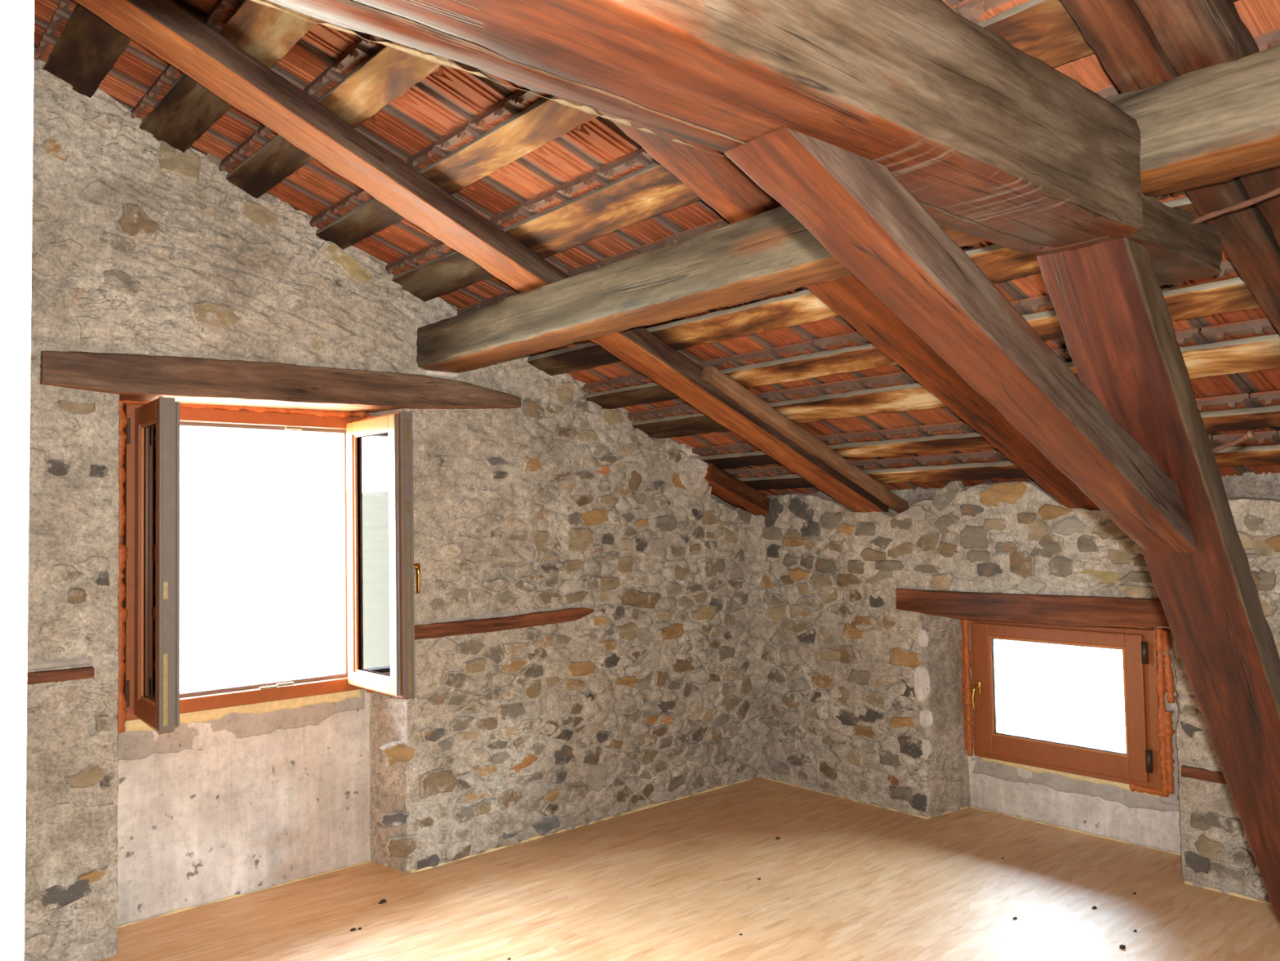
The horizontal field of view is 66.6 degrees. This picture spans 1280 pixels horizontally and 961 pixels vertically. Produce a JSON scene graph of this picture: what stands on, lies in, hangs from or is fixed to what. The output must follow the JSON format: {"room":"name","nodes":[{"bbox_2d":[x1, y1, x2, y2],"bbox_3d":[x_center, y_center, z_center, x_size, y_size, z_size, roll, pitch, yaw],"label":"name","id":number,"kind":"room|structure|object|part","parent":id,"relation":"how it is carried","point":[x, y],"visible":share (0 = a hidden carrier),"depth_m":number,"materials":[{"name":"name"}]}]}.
{"room":"attic","nodes":[
{"label":"attic","id":0,"kind":"room"},
{"bbox_2d":[23,46,762,960],"bbox_3d":[-1.713,-0.558,3.969,6.870,4.535,0.620,1,-3,-41],"label":"wall","id":1,"kind":"structure","parent":0,"point":[141,244],"depth_m":4.21,"materials":[{"name":"stone"}]},
{"bbox_2d":[26,666,94,684],"bbox_3d":[-2.257,0.669,3.176,0.840,0.044,0.076,1,-3,-41],"label":"plank","id":2,"kind":"object","parent":1,"relation":"attached to","point":[82,673],"depth_m":3.36,"materials":[{"name":"red wood"}]},
{"bbox_2d":[117,396,420,733],"bbox_3d":[-1.471,0.304,3.908,1.078,1.290,0.573,1,-3,-41],"label":"window","id":3,"kind":"structure","parent":1,"relation":"in","point":[377,566],"depth_m":3.97,"materials":[{"name":"wood"}]},
{"bbox_3d":[-1.785,0.300,3.595,0.024,1.055,0.302,1,-3,-38],"label":"pane","id":4,"kind":"part","parent":3,"relation":"part of","materials":[{"name":"clear glass"}]},
{"bbox_3d":[-1.791,0.299,3.590,0.048,1.171,0.418,1,-3,-38],"label":"sash frame","id":5,"kind":"part","parent":3,"relation":"part of","materials":[{"name":"brown wood"}]},
{"bbox_3d":[-1.117,0.310,4.159,0.024,1.055,0.352,1,-3,-42],"label":"pane","id":6,"kind":"part","parent":3,"relation":"part of","materials":[{"name":"clear glass"}]},
{"bbox_3d":[-1.111,0.310,4.164,0.048,1.171,0.468,1,-3,-42],"label":"sash frame","id":7,"kind":"part","parent":3,"relation":"part of","materials":[{"name":"wood"}]},
{"bbox_3d":[-0.936,0.402,4.046,0.054,0.126,0.031,1,-3,-42],"label":"handle","id":8,"kind":"part","parent":3,"relation":"part of","materials":[{"name":"gold metal"}]},
{"bbox_2d":[40,351,520,413],"bbox_3d":[-1.405,-0.383,4.107,1.970,0.170,0.294,1,-3,-41],"label":"lintel","id":9,"kind":"object","parent":1,"relation":"attached to","point":[134,377],"visible":0.84,"depth_m":3.85,"materials":[{"name":"brown wood"}]},
{"bbox_2d":[414,607,594,639],"bbox_3d":[-0.636,0.665,4.585,1.015,0.076,0.077,1,-3,-41],"label":"plank","id":10,"kind":"object","parent":1,"relation":"attached to","point":[433,630],"depth_m":4.52,"materials":[{"name":"red wood"}]},
{"bbox_2d":[703,463,770,515],"bbox_3d":[0.533,0.069,5.557,0.562,0.316,0.178,1,-3,-41],"label":"rafter","id":11,"kind":"object","parent":1,"relation":"attached to","point":[725,486],"visible":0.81,"depth_m":5.49,"materials":[{"name":"red wood"}]},
{"bbox_2d":[401,44,1279,373],"bbox_3d":[1.098,-0.720,2.098,0.226,0.196,6.460,1,-3,-41],"label":"purlin","id":12,"kind":"object","parent":1,"relation":"attached to","point":[1219,122],"visible":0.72,"depth_m":2.85,"materials":[{"name":"brown wood"}]},
{"bbox_2d":[33,0,1279,495],"bbox_3d":[0.327,-1.043,2.202,8.020,2.880,8.200,1,-3,-41],"label":"ceiling","id":13,"kind":"structure","parent":0,"point":[450,108],"depth_m":3.40,"materials":[{"name":"ceramic"}]},
{"bbox_2d":[315,94,601,249],"bbox_3d":[0.170,-1.105,2.400,0.132,0.075,4.700,1,-3,-41],"label":"batten","id":14,"kind":"object","parent":13,"relation":"attached to","point":[546,120],"visible":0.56,"depth_m":3.17,"materials":[{"name":"brown wood"}]},
{"bbox_2d":[97,777,1279,960],"bbox_3d":[0.428,1.577,1.409,6.800,0.050,6.700,1,-3,-41],"label":"floor","id":15,"kind":"structure","parent":0,"point":[843,879],"depth_m":3.81,"materials":[{"name":"beige wood"}]},
{"bbox_2d":[0,0,34,960],"bbox_3d":[-0.789,0.453,0.190,1.135,2.140,0.080,1,-3,-41],"label":"wall","id":16,"kind":"structure","parent":15,"relation":"on","point":[16,16],"depth_m":0.55,"materials":[{"name":"white paint"}]},
{"bbox_2d":[378,898,386,903],"bbox_3d":[-1.025,1.674,3.882,0.035,0.013,0.022,1,-3,-41],"label":"crumb","id":17,"kind":"object","parent":15,"relation":"on","point":[384,900],"visible":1,"depth_m":3.88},
{"bbox_2d":[1119,944,1125,949],"bbox_3d":[1.660,1.604,3.356,0.025,0.010,0.018,1,-3,-41],"label":"crumb","id":18,"kind":"object","parent":15,"relation":"on","point":[1122,946],"visible":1,"depth_m":3.35,"materials":[{"name":"black"}]},
{"bbox_2d":[1036,237,1279,921],"bbox_3d":[1.597,0.544,2.603,1.702,2.071,0.202,1,-3,-41],"label":"strut","id":19,"kind":"object","parent":15,"relation":"on","point":[1107,298],"visible":0.87,"depth_m":2.31,"materials":[{"name":"brown wood"}]},
{"bbox_2d":[250,0,1222,284],"bbox_3d":[-0.379,-0.641,0.951,4.524,0.248,0.286,1,-3,-41],"label":"tie beam","id":20,"kind":"structure","parent":19,"relation":"on","point":[1001,146],"depth_m":1.41,"materials":[{"name":"brown wood"}]},
{"bbox_2d":[1190,186,1279,225],"bbox_3d":[1.278,-0.587,2.089,0.020,0.026,0.306,-1,-2,-10],"label":"spike","id":21,"kind":"object","parent":20,"relation":"attached to","point":[1277,191],"visible":0.92,"depth_m":2.08,"materials":[{"name":"brown metal"}]},
{"bbox_2d":[724,126,1196,553],"bbox_3d":[0.741,-0.165,1.935,1.506,0.673,0.132,1,-3,-41],"label":"knee brace","id":22,"kind":"object","parent":19,"relation":"attached to","point":[852,204],"visible":1,"depth_m":1.76,"materials":[{"name":"brown wood"}]},
{"bbox_2d":[1212,430,1254,453],"bbox_3d":[1.359,-0.086,2.249,0.018,0.046,0.160,-1,-2,-2],"label":"spike","id":23,"kind":"object","parent":19,"relation":"attached to","point":[1250,433],"visible":0.91,"depth_m":2.22,"materials":[{"name":"brown metal"}]},
{"bbox_2d":[751,471,1279,904],"bbox_3d":[2.791,0.633,3.632,0.541,1.956,6.870,1,-3,-41],"label":"wall","id":24,"kind":"structure","parent":0,"point":[859,699],"depth_m":4.89,"materials":[{"name":"stone"}]},
{"bbox_2d":[73,0,888,511],"bbox_3d":[-0.840,-1.018,3.401,5.433,2.338,0.194,1,-3,-41],"label":"rafter","id":25,"kind":"object","parent":24,"relation":"on","point":[165,28],"visible":0.81,"depth_m":3.35,"materials":[{"name":"brown wood"}]},
{"bbox_2d":[700,365,909,513],"bbox_3d":[0.827,-0.159,4.622,1.433,0.647,0.074,1,-3,-41],"label":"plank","id":26,"kind":"object","parent":25,"relation":"attached to","point":[722,382],"visible":1,"depth_m":4.52,"materials":[{"name":"brown wood"}]},
{"bbox_2d":[391,0,1235,301],"bbox_3d":[0.449,-0.948,2.634,0.182,0.096,4.700,1,-3,-41],"label":"batten","id":27,"kind":"object","parent":25,"relation":"on","point":[1045,30],"visible":0.45,"depth_m":3.19,"materials":[{"name":"brown wood"}]},
{"bbox_2d":[599,110,1098,508],"bbox_3d":[-0.083,-1.062,2.545,5.451,2.346,0.207,1,-3,-41],"label":"rafter","id":28,"kind":"object","parent":24,"relation":"on","point":[720,183],"visible":0.41,"depth_m":3.27,"materials":[{"name":"red wood"}]},
{"bbox_2d":[42,2,131,97],"bbox_3d":[-0.568,-1.519,1.783,0.166,0.090,4.700,1,-3,-41],"label":"batten","id":29,"kind":"object","parent":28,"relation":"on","point":[86,50],"visible":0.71,"depth_m":3.23,"materials":[{"name":"brown wood"}]},
{"bbox_2d":[139,0,319,152],"bbox_3d":[-0.331,-1.385,1.981,0.170,0.091,4.700,1,-3,-41],"label":"batten","id":30,"kind":"object","parent":28,"relation":"on","point":[188,108],"visible":0.69,"depth_m":3.21,"materials":[{"name":"brown wood"}]},
{"bbox_2d":[226,40,448,198],"bbox_3d":[-0.105,-1.259,2.170,0.139,0.079,4.700,1,-3,-41],"label":"batten","id":31,"kind":"object","parent":28,"relation":"on","point":[389,73],"visible":0.63,"depth_m":3.07,"materials":[{"name":"brown wood"}]},
{"bbox_2d":[526,196,1205,375],"bbox_3d":[0.979,-0.652,3.078,0.160,0.088,4.700,1,-3,-41],"label":"batten","id":32,"kind":"object","parent":28,"relation":"on","point":[1000,264],"visible":0.41,"depth_m":3.69,"materials":[{"name":"brown wood"}]},
{"bbox_2d":[631,333,1279,438],"bbox_3d":[1.491,-0.364,3.507,0.176,0.095,4.700,1,-3,-41],"label":"batten","id":33,"kind":"object","parent":28,"relation":"on","point":[1260,353],"visible":0.6,"depth_m":4.00,"materials":[{"name":"brown wood"}]},
{"bbox_2d":[736,444,1279,489],"bbox_3d":[2.009,-0.074,3.941,0.138,0.076,4.700,1,-3,-41],"label":"batten","id":34,"kind":"object","parent":28,"relation":"on","point":[1254,455],"visible":0.49,"depth_m":4.51,"materials":[{"name":"brown wood"}]},
{"bbox_2d":[895,588,1169,627],"bbox_3d":[1.956,0.578,4.441,0.344,0.141,1.620,1,-3,-41],"label":"lintel","id":35,"kind":"object","parent":24,"relation":"attached to","point":[1064,610],"visible":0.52,"depth_m":4.38,"materials":[{"name":"red wood"}]},
{"bbox_2d":[960,617,1175,796],"bbox_3d":[1.986,1.033,4.636,0.130,0.758,1.042,1,-3,-41],"label":"window","id":36,"kind":"structure","parent":24,"relation":"in","point":[1148,762],"depth_m":4.49,"materials":[{"name":"brown wood"}]},
{"bbox_3d":[1.694,1.090,4.913,0.056,0.154,0.028,1,-3,-36],"label":"handle","id":37,"kind":"part","parent":36,"relation":"part of","materials":[{"name":"gold metal"}]},
{"bbox_2d":[1061,0,1279,334],"bbox_3d":[0.644,-1.111,1.710,5.452,2.346,0.111,1,-3,-41],"label":"rafter","id":38,"kind":"object","parent":24,"relation":"on","point":[1126,46],"visible":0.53,"depth_m":2.09,"materials":[{"name":"brown wood"}]},
{"bbox_2d":[697,404,1279,468],"bbox_3d":[1.796,-0.193,3.763,0.124,0.072,4.700,1,-3,-41],"label":"batten","id":39,"kind":"object","parent":38,"relation":"on","point":[1268,416],"visible":0.48,"depth_m":4.29,"materials":[{"name":"brown wood"}]},
{"bbox_2d":[1180,764,1226,784],"bbox_3d":[2.397,1.162,3.731,0.075,0.048,0.582,1,-3,-41],"label":"plank","id":40,"kind":"object","parent":24,"relation":"attached to","point":[1197,773],"depth_m":3.87,"materials":[{"name":"red wood"}]},
{"bbox_2d":[1133,0,1279,247],"bbox_3d":[0.722,-1.120,1.619,5.451,2.342,0.129,1,-3,-41],"label":"rafter","id":41,"kind":"object","parent":24,"relation":"on","point":[1193,35],"visible":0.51,"depth_m":1.93,"materials":[{"name":"brown wood"}]},
{"bbox_2d":[584,275,1261,408],"bbox_3d":[1.248,-0.500,3.304,0.145,0.080,4.700,1,-3,-41],"label":"batten","id":42,"kind":"object","parent":41,"relation":"on","point":[1231,295],"visible":0.53,"depth_m":3.76,"materials":[{"name":"brown wood"}]},
{"label":"outside","id":43,"kind":"structure","parent":0,"visible":0},
{"bbox_2d":[179,497,1126,752],"bbox_3d":[0.675,0.829,5.714,120.000,11.789,120.000,1,-3,-41],"label":"ground","id":44,"kind":"structure","parent":43,"point":[256,578],"depth_m":32.74,"materials":[{"name":"white"}]}
]}

